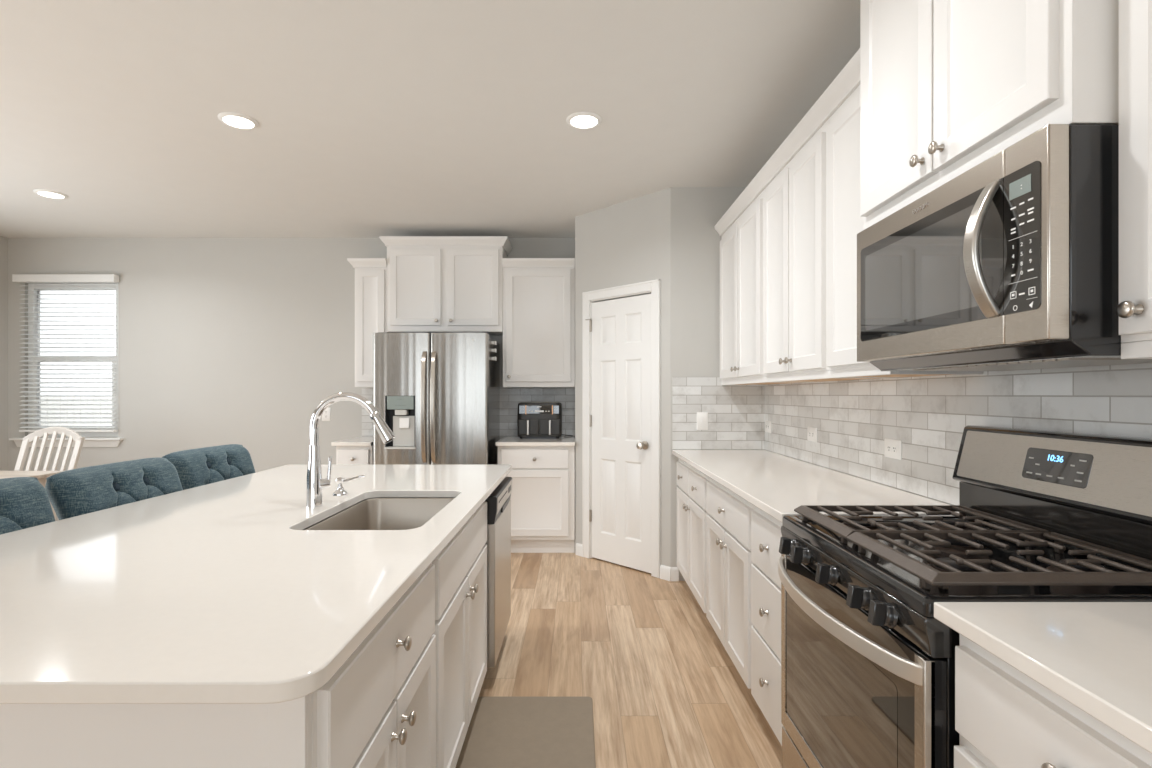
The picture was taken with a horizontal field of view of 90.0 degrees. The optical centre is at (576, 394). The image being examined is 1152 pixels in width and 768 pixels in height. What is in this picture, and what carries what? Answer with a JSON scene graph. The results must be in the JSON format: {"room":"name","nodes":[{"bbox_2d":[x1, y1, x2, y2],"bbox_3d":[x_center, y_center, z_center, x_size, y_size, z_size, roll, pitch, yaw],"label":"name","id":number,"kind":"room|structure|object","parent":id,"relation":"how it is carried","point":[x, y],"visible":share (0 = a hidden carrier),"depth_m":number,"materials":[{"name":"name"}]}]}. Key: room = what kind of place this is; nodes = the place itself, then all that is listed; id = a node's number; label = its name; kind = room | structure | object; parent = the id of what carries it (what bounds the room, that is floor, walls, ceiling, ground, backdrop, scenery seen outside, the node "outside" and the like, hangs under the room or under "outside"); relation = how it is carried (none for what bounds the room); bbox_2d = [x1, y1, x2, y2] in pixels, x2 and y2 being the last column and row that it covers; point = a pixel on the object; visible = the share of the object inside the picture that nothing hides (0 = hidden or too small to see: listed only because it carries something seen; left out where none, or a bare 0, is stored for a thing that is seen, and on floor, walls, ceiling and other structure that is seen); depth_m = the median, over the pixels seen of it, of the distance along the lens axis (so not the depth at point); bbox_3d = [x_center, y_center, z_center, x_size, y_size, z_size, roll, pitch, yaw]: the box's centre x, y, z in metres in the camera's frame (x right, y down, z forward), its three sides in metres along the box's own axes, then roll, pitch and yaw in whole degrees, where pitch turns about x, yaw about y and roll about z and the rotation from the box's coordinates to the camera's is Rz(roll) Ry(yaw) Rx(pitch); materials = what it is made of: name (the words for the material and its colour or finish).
{"room":"kitchen","nodes":[
{"label":"kitchen","id":0,"kind":"room"},
{"bbox_2d":[0,236,7,470],"bbox_3d":[-5.315,-0.073,0.660,0.120,2.743,9.320,0,0,0],"label":"wall","id":1,"kind":"structure","parent":0,"point":[3,240],"depth_m":5.28,"materials":[{"name":"paint"}]},
{"bbox_2d":[8,238,574,520],"bbox_3d":[-2.031,-0.073,5.395,6.688,2.743,0.150,0,0,0],"label":"wall","id":2,"kind":"structure","parent":0,"point":[222,341],"depth_m":5.32,"materials":[{"name":"paint"}]},
{"bbox_2d":[9,283,123,446],"bbox_3d":[-4.692,-0.275,5.340,1.015,1.515,0.140,0,0,0],"label":"window","id":3,"kind":"structure","parent":2,"relation":"in","point":[88,442],"depth_m":5.35,"materials":[{"name":"white plastic"}]},
{"bbox_2d":[12,274,118,431],"bbox_3d":[-4.685,-0.377,5.282,0.930,1.440,0.065,0,0,0],"label":"window blind","id":4,"kind":"object","parent":3,"relation":"attached to","point":[18,278],"visible":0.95,"depth_m":5.28,"materials":[{"name":"white plastic"}]},
{"bbox_2d":[322,408,330,420],"bbox_3d":[-2.315,0.183,5.316,0.078,0.124,0.008,0,0,0],"label":"electrical outlet","id":5,"kind":"object","parent":2,"relation":"attached to","point":[326,416],"visible":0.96,"depth_m":5.31,"materials":[{"name":"plastic"}]},
{"bbox_2d":[347,258,386,267],"bbox_3d":[-1.813,-1.137,5.131,0.329,0.070,0.358,0,0,0],"label":"trim","id":6,"kind":"structure","parent":2,"relation":"attached to","point":[355,262],"depth_m":4.97,"materials":[{"name":"paint"}]},
{"bbox_2d":[355,268,389,386],"bbox_3d":[-1.790,-0.584,5.131,0.281,1.037,0.360,0,0,0],"label":"upper cabinet","id":7,"kind":"object","parent":2,"relation":"attached to","point":[370,283],"visible":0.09,"depth_m":4.99,"materials":[{"name":"paint"}]},
{"bbox_2d":[379,236,511,254],"bbox_3d":[-1.147,-1.322,5.128,1.098,0.070,0.373,0,0,0],"label":"trim","id":8,"kind":"structure","parent":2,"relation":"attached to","point":[503,241],"depth_m":4.96,"materials":[{"name":"paint"}]},
{"bbox_2d":[387,246,506,334],"bbox_3d":[-1.147,-0.916,5.126,1.002,0.742,0.370,0,0,0],"label":"upper cabinet","id":9,"kind":"object","parent":2,"relation":"attached to","point":[431,289],"visible":0.98,"depth_m":4.98,"materials":[{"name":"paint"}]},
{"bbox_2d":[362,387,574,435],"bbox_3d":[-1.000,0.156,5.316,1.970,0.455,0.008,0,0,0],"label":"backsplash","id":10,"kind":"structure","parent":2,"relation":"attached to","point":[510,397],"depth_m":5.31,"materials":[{"name":"grey tile"}]},
{"bbox_2d":[503,268,574,386],"bbox_3d":[-0.332,-0.584,5.131,0.626,1.037,0.360,0,0,0],"label":"upper cabinet","id":11,"kind":"object","parent":2,"relation":"attached to","point":[539,303],"visible":1,"depth_m":4.99,"materials":[{"name":"paint"}]},
{"bbox_2d":[502,258,574,267],"bbox_3d":[-0.332,-1.137,4.976,0.626,0.070,0.048,0,0,0],"label":"trim","id":12,"kind":"structure","parent":11,"relation":"attached to","point":[506,262],"depth_m":4.97,"materials":[{"name":"paint"}]},
{"bbox_2d":[0,0,859,237],"bbox_3d":[-1.971,-1.475,0.735,6.808,0.060,9.470,0,0,0],"label":"ceiling","id":13,"kind":"structure","parent":0,"point":[375,118],"depth_m":2.88,"materials":[{"name":"paint"}]},
{"bbox_2d":[33,189,67,198],"bbox_3d":[-3.790,-1.440,4.150,0.188,0.010,0.188,0,0,0],"label":"recessed light","id":14,"kind":"object","parent":13,"relation":"in","point":[46,193],"visible":1,"depth_m":4.14,"materials":[{"name":"white plastic"}]},
{"bbox_2d":[218,112,258,129],"bbox_3d":[-1.786,-1.440,3.040,0.188,0.010,0.188,0,0,0],"label":"recessed light","id":15,"kind":"object","parent":13,"relation":"in","point":[236,120],"visible":1,"depth_m":3.03,"materials":[{"name":"white plastic"}]},
{"bbox_2d":[566,112,601,128],"bbox_3d":[0.037,-1.440,3.035,0.188,0.010,0.188,0,0,0],"label":"recessed light","id":16,"kind":"object","parent":13,"relation":"in","point":[579,120],"visible":1,"depth_m":3.03,"materials":[{"name":"white plastic"}]},
{"bbox_2d":[575,187,670,566],"bbox_3d":[0.354,-0.073,4.385,0.100,2.743,0.946,0,0,-45],"label":"wall","id":17,"kind":"structure","parent":0,"point":[627,242],"depth_m":4.28,"materials":[{"name":"paint"}]},
{"bbox_2d":[576,543,581,556],"bbox_3d":[0.022,1.250,4.638,0.014,0.095,0.078,0,0,-45],"label":"baseboard","id":18,"kind":"structure","parent":17,"relation":"attached to","point":[578,546],"depth_m":4.64,"materials":[{"name":"paint"}]},
{"bbox_2d":[585,294,650,572],"bbox_3d":[0.299,0.281,4.347,0.111,2.011,0.633,0,0,-45],"label":"door","id":19,"kind":"structure","parent":17,"relation":"in","point":[620,419],"depth_m":4.34,"materials":[{"name":"paint"}]},
{"bbox_2d":[582,279,660,577],"bbox_3d":[0.352,0.241,4.373,0.120,2.113,0.760,0,0,-45],"label":"trim","id":20,"kind":"structure","parent":17,"relation":"attached to","point":[653,287],"depth_m":4.22,"materials":[{"name":"paint"}]},
{"bbox_2d":[660,565,678,580],"bbox_3d":[0.649,1.250,4.036,0.052,0.095,0.132,0,0,-45],"label":"baseboard","id":21,"kind":"structure","parent":17,"relation":"attached to","point":[665,571],"depth_m":4.01,"materials":[{"name":"paint"}]},
{"bbox_2d":[479,553,781,767],"bbox_3d":[-1.971,1.323,0.735,6.808,0.050,9.470,0,0,0],"label":"floor","id":22,"kind":"structure","parent":0,"point":[665,691],"depth_m":2.76,"materials":[{"name":"brown wood"}]},
{"bbox_2d":[0,477,54,534],"bbox_3d":[-1.458,0.776,1.575,0.607,1.046,0.542,0,0,0],"label":"counter stool","id":23,"kind":"object","parent":22,"relation":"on","point":[24,501],"visible":0.16,"depth_m":1.72,"materials":[{"name":"teal fabric"}]},
{"bbox_2d":[0,471,62,520],"bbox_3d":[-4.450,0.922,3.650,1.600,0.752,0.960,0,0,0],"label":"dining table","id":24,"kind":"object","parent":22,"relation":"on","point":[41,476],"visible":0.25,"depth_m":3.98,"materials":[{"name":"brown wood"}]},
{"bbox_2d":[14,426,84,470],"bbox_3d":[-4.160,0.778,4.319,0.466,1.046,0.599,0,0,0],"label":"dining chair","id":25,"kind":"object","parent":22,"relation":"on","point":[33,437],"visible":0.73,"depth_m":4.55,"materials":[{"name":"paint"}]},
{"bbox_2d":[45,457,182,519],"bbox_3d":[-1.438,0.776,2.132,0.607,1.046,0.542,0,0,0],"label":"counter stool","id":26,"kind":"object","parent":22,"relation":"on","point":[79,491],"visible":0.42,"depth_m":2.02,"materials":[{"name":"teal fabric"}]},
{"bbox_2d":[0,693,311,767],"bbox_3d":[-0.723,0.857,1.992,0.635,0.883,2.267,0,0,0],"label":"kitchen island","id":27,"kind":"object","parent":22,"relation":"on","point":[274,735],"visible":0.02,"depth_m":0.87,"materials":[{"name":"paint"}]},
{"bbox_2d":[0,465,511,703],"bbox_3d":[-0.970,0.399,1.964,1.226,0.030,2.392,0,0,0],"label":"island countertop","id":28,"kind":"structure","parent":27,"relation":"on","point":[219,592],"depth_m":1.16,"materials":[{"name":"white stone"}]},
{"bbox_2d":[333,475,364,495],"bbox_3d":[-0.872,0.345,2.210,0.125,0.078,0.054,0,0,0],"label":"soap dispenser","id":29,"kind":"object","parent":28,"relation":"on","point":[340,491],"visible":1,"depth_m":2.20,"materials":[{"name":"silver metal"}]},
{"bbox_2d":[306,392,394,506],"bbox_3d":[-0.779,0.188,1.985,0.305,0.392,0.054,0,0,0],"label":"kitchen faucet","id":30,"kind":"object","parent":28,"relation":"on","point":[315,483],"visible":1,"depth_m":1.97,"materials":[{"name":"silver metal"}]},
{"bbox_2d":[304,498,453,529],"bbox_3d":[-0.645,0.520,1.972,0.420,0.212,0.715,0,0,0],"label":"sink","id":31,"kind":"object","parent":28,"relation":"in","point":[372,513],"visible":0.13,"depth_m":2.30,"materials":[{"name":"metal"}]},
{"bbox_2d":[162,444,255,489],"bbox_3d":[-1.503,0.776,2.744,0.607,1.046,0.542,0,0,3],"label":"counter stool","id":32,"kind":"object","parent":22,"relation":"on","point":[197,467],"visible":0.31,"depth_m":2.69,"materials":[{"name":"teal fabric"}]},
{"bbox_2d":[336,446,372,464],"bbox_3d":[-1.808,0.856,4.968,0.295,0.884,0.685,0,0,0],"label":"base cabinet","id":33,"kind":"object","parent":22,"relation":"on","point":[345,455],"visible":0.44,"depth_m":4.66,"materials":[{"name":"paint"}]},
{"bbox_2d":[331,436,372,445],"bbox_3d":[-1.815,0.399,4.969,0.320,0.030,0.684,0,0,0],"label":"countertop","id":34,"kind":"structure","parent":33,"relation":"on","point":[363,440],"depth_m":4.63,"materials":[{"name":"white stone"}]},
{"bbox_2d":[312,564,435,767],"bbox_3d":[-0.680,0.856,1.234,0.649,0.884,0.705,0,0,0],"label":"base cabinet","id":35,"kind":"object","parent":22,"relation":"on","point":[378,710],"visible":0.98,"depth_m":1.18,"materials":[{"name":"paint"}]},
{"bbox_2d":[373,332,499,464],"bbox_3d":[-1.161,0.403,4.883,0.905,1.790,0.844,0,0,0],"label":"refrigerator","id":36,"kind":"object","parent":22,"relation":"on","point":[438,394],"visible":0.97,"depth_m":4.53,"materials":[{"name":"metal"}]},
{"bbox_2d":[431,502,486,767],"bbox_3d":[-0.680,0.856,2.039,0.649,0.884,0.903,0,0,0],"label":"base cabinet","id":37,"kind":"object","parent":22,"relation":"on","point":[460,631],"visible":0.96,"depth_m":1.92,"materials":[{"name":"paint"}]},
{"bbox_2d":[485,477,511,667],"bbox_3d":[-0.660,0.862,2.796,0.630,0.872,0.599,0,0,0],"label":"dishwasher","id":38,"kind":"object","parent":22,"relation":"on","point":[498,542],"visible":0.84,"depth_m":2.60,"materials":[{"name":"silver metal"}]},
{"bbox_2d":[455,697,595,767],"bbox_3d":[-0.180,1.291,1.841,0.490,0.014,1.222,0,0,0],"label":"floor mat","id":39,"kind":"object","parent":22,"relation":"on","point":[503,732],"visible":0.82,"depth_m":2.18,"materials":[{"name":"fabric"}]},
{"bbox_2d":[498,446,574,552],"bbox_3d":[-0.332,0.856,4.968,0.626,0.884,0.685,0,0,0],"label":"base cabinet","id":40,"kind":"object","parent":22,"relation":"on","point":[542,498],"visible":0.91,"depth_m":4.66,"materials":[{"name":"paint"}]},
{"bbox_2d":[496,436,574,445],"bbox_3d":[-0.336,0.399,4.969,0.638,0.030,0.684,0,0,0],"label":"countertop","id":41,"kind":"structure","parent":40,"relation":"on","point":[508,440],"depth_m":4.71,"materials":[{"name":"white stone"}]},
{"bbox_2d":[517,402,572,438],"bbox_3d":[-0.279,0.225,5.117,0.483,0.318,0.334,0,0,0],"label":"air fryer","id":42,"kind":"object","parent":41,"relation":"on","point":[535,420],"visible":1,"depth_m":4.99,"materials":[{"name":"grey plastic"}]},
{"bbox_2d":[518,419,538,434],"bbox_3d":[-0.420,0.282,4.985,0.178,0.133,0.070,0,0,0],"label":"basket","id":43,"kind":"object","parent":42,"relation":"on","point":[525,426],"depth_m":4.98,"materials":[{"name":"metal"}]},
{"bbox_2d":[540,419,559,434],"bbox_3d":[-0.236,0.282,4.985,0.178,0.133,0.070,0,0,0],"label":"basket","id":44,"kind":"object","parent":42,"relation":"on","point":[547,426],"depth_m":4.98,"materials":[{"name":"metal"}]},
{"bbox_2d":[677,459,708,612],"bbox_3d":[0.981,0.856,3.547,0.646,0.884,0.930,0,0,0],"label":"base cabinet","id":45,"kind":"object","parent":22,"relation":"on","point":[691,491],"visible":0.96,"depth_m":3.46,"materials":[{"name":"paint"}]},
{"bbox_2d":[672,450,958,521],"bbox_3d":[0.982,0.399,2.932,0.644,0.030,2.149,0,0,0],"label":"countertop","id":46,"kind":"structure","parent":45,"relation":"on","point":[776,484],"depth_m":2.46,"materials":[{"name":"white stone"}]},
{"bbox_2d":[706,477,754,688],"bbox_3d":[0.981,0.856,2.688,0.646,0.884,0.785,0,0,0],"label":"base cabinet","id":47,"kind":"object","parent":22,"relation":"on","point":[728,520],"visible":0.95,"depth_m":2.60,"materials":[{"name":"paint"}]},
{"bbox_2d":[751,506,782,745],"bbox_3d":[0.981,0.856,2.076,0.646,0.884,0.438,0,0,0],"label":"base cabinet","id":48,"kind":"object","parent":22,"relation":"on","point":[766,534],"visible":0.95,"depth_m":2.08,"materials":[{"name":"paint"}]},
{"bbox_2d":[778,425,1151,767],"bbox_3d":[0.942,0.699,1.463,0.730,1.199,0.766,0,0,0],"label":"gas range","id":49,"kind":"object","parent":22,"relation":"on","point":[868,666],"visible":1,"depth_m":1.37,"materials":[{"name":"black metal"}]},
{"bbox_2d":[782,515,1151,616],"bbox_3d":[0.955,0.401,1.463,0.600,0.034,0.766,0,0,0],"label":"cooktop","id":50,"kind":"object","parent":49,"relation":"in","point":[911,594],"depth_m":1.28,"materials":[{"name":"black metal"}]},
{"bbox_2d":[1026,457,1086,481],"bbox_3d":[1.216,0.184,1.468,0.013,0.053,0.173,0,0,0],"label":"print","id":51,"kind":"object","parent":49,"relation":"attached to","point":[1043,469],"depth_m":1.46,"materials":[{"name":"white paint"}]},
{"bbox_2d":[954,634,1151,767],"bbox_3d":[0.981,0.856,0.806,0.646,0.884,0.520,0,0,0],"label":"base cabinet","id":52,"kind":"object","parent":22,"relation":"on","point":[1004,718],"visible":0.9,"depth_m":0.90,"materials":[{"name":"paint"}]},
{"bbox_2d":[934,602,1151,753],"bbox_3d":[0.982,0.399,0.802,0.644,0.030,0.534,0,0,0],"label":"countertop","id":53,"kind":"structure","parent":52,"relation":"on","point":[1096,657],"depth_m":0.89,"materials":[{"name":"white stone"}]},
{"bbox_2d":[671,187,760,580],"bbox_3d":[0.983,-0.073,4.065,0.660,2.743,0.100,0,0,0],"label":"wall","id":54,"kind":"structure","parent":0,"point":[695,211],"depth_m":4.01,"materials":[{"name":"paint"}]},
{"bbox_2d":[672,377,764,449],"bbox_3d":[0.989,0.131,4.011,0.648,0.506,0.008,0,0,0],"label":"backsplash","id":55,"kind":"structure","parent":54,"relation":"attached to","point":[736,413],"depth_m":4.01,"materials":[{"name":"grey tile"}]},
{"bbox_2d":[697,412,707,429],"bbox_3d":[0.872,0.185,4.001,0.078,0.124,0.012,0,0,0],"label":"light switch","id":56,"kind":"object","parent":55,"relation":"attached to","point":[702,417],"visible":1,"depth_m":4.00,"materials":[{"name":"plastic"}]},
{"bbox_2d":[769,90,950,504],"bbox_3d":[1.373,-0.073,0.735,0.120,2.743,9.470,0,0,0],"label":"wall","id":57,"kind":"structure","parent":0,"point":[854,90],"depth_m":2.81,"materials":[{"name":"paint"}]},
{"bbox_2d":[720,189,803,384],"bbox_3d":[1.130,-0.584,3.545,0.348,1.037,0.930,0,0,0],"label":"upper cabinet","id":58,"kind":"object","parent":57,"relation":"attached to","point":[741,245],"visible":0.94,"depth_m":3.45,"materials":[{"name":"paint"}]},
{"bbox_2d":[714,49,859,235],"bbox_3d":[0.981,-1.137,2.930,0.048,0.070,2.163,0,0,0],"label":"trim","id":59,"kind":"structure","parent":58,"relation":"attached to","point":[847,80],"depth_m":2.52,"materials":[{"name":"paint"}]},
{"bbox_2d":[763,119,878,381],"bbox_3d":[1.130,-0.584,2.687,0.348,1.037,0.784,0,0,0],"label":"upper cabinet","id":60,"kind":"object","parent":57,"relation":"attached to","point":[795,200],"visible":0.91,"depth_m":2.60,"materials":[{"name":"paint"}]},
{"bbox_2d":[827,85,982,377],"bbox_3d":[1.130,-0.584,2.071,0.348,1.037,0.446,0,0,0],"label":"upper cabinet","id":61,"kind":"object","parent":57,"relation":"attached to","point":[844,220],"visible":0.25,"depth_m":2.14,"materials":[{"name":"paint"}]},
{"bbox_2d":[765,363,1151,504],"bbox_3d":[1.308,0.123,2.103,0.008,0.520,3.807,0,0,0],"label":"backsplash","id":62,"kind":"structure","parent":57,"relation":"attached to","point":[852,419],"depth_m":2.11,"materials":[{"name":"grey tile"}]},
{"bbox_2d":[765,421,771,432],"bbox_3d":[1.301,0.220,3.925,0.008,0.078,0.124,0,0,0],"label":"electrical outlet","id":63,"kind":"object","parent":62,"relation":"attached to","point":[768,424],"visible":1,"depth_m":3.91,"materials":[{"name":"plastic"}]},
{"bbox_2d":[807,427,816,441],"bbox_3d":[1.301,0.220,3.190,0.008,0.078,0.124,0,0,0],"label":"electrical outlet","id":64,"kind":"object","parent":62,"relation":"attached to","point":[811,431],"visible":1,"depth_m":3.18,"materials":[{"name":"plastic"}]},
{"bbox_2d":[884,438,901,459],"bbox_3d":[1.301,0.224,2.375,0.008,0.078,0.124,0,0,0],"label":"electrical outlet","id":65,"kind":"object","parent":62,"relation":"attached to","point":[892,448],"visible":1,"depth_m":2.36,"materials":[{"name":"plastic"}]},
{"bbox_2d":[892,446,896,452],"bbox_3d":[1.298,0.224,2.355,0.002,0.029,0.029,0,0,0],"label":"receptacle","id":66,"kind":"object","parent":65,"relation":"attached to","point":[894,448],"depth_m":2.35,"materials":[{"name":"plastic"}]},
{"bbox_2d":[860,0,1118,229],"bbox_3d":[1.086,-0.903,1.457,0.434,0.798,0.780,0,0,0],"label":"upper cabinet","id":67,"kind":"object","parent":57,"relation":"attached to","point":[947,86],"visible":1,"depth_m":1.34,"materials":[{"name":"paint"}]},
{"bbox_2d":[857,124,1151,370],"bbox_3d":[1.061,-0.286,1.433,0.486,0.432,0.734,0,0,0],"label":"microwave","id":68,"kind":"object","parent":67,"relation":"attached to","point":[1011,263],"visible":1,"depth_m":1.19,"materials":[{"name":"silver metal"}]},
{"bbox_2d":[1116,0,1151,358],"bbox_3d":[1.130,-0.584,0.805,0.348,1.037,0.520,0,0,0],"label":"upper cabinet","id":69,"kind":"object","parent":57,"relation":"attached to","point":[1134,309],"visible":1,"depth_m":1.02,"materials":[{"name":"paint"}]},
{"label":"outside","id":70,"kind":"structure","parent":0,"visible":0},
{"bbox_3d":[-5.000,1.648,32.860,70.000,0.100,54.280,0,0,0],"label":"ground","id":71,"kind":"structure","parent":70,"visible":0},
{"bbox_2d":[40,397,111,425],"bbox_3d":[-11.955,0.823,13.030,20.090,1.550,0.060,0,0,0],"label":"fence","id":72,"kind":"object","parent":71,"relation":"on","point":[41,398],"visible":0.02,"depth_m":13.00,"materials":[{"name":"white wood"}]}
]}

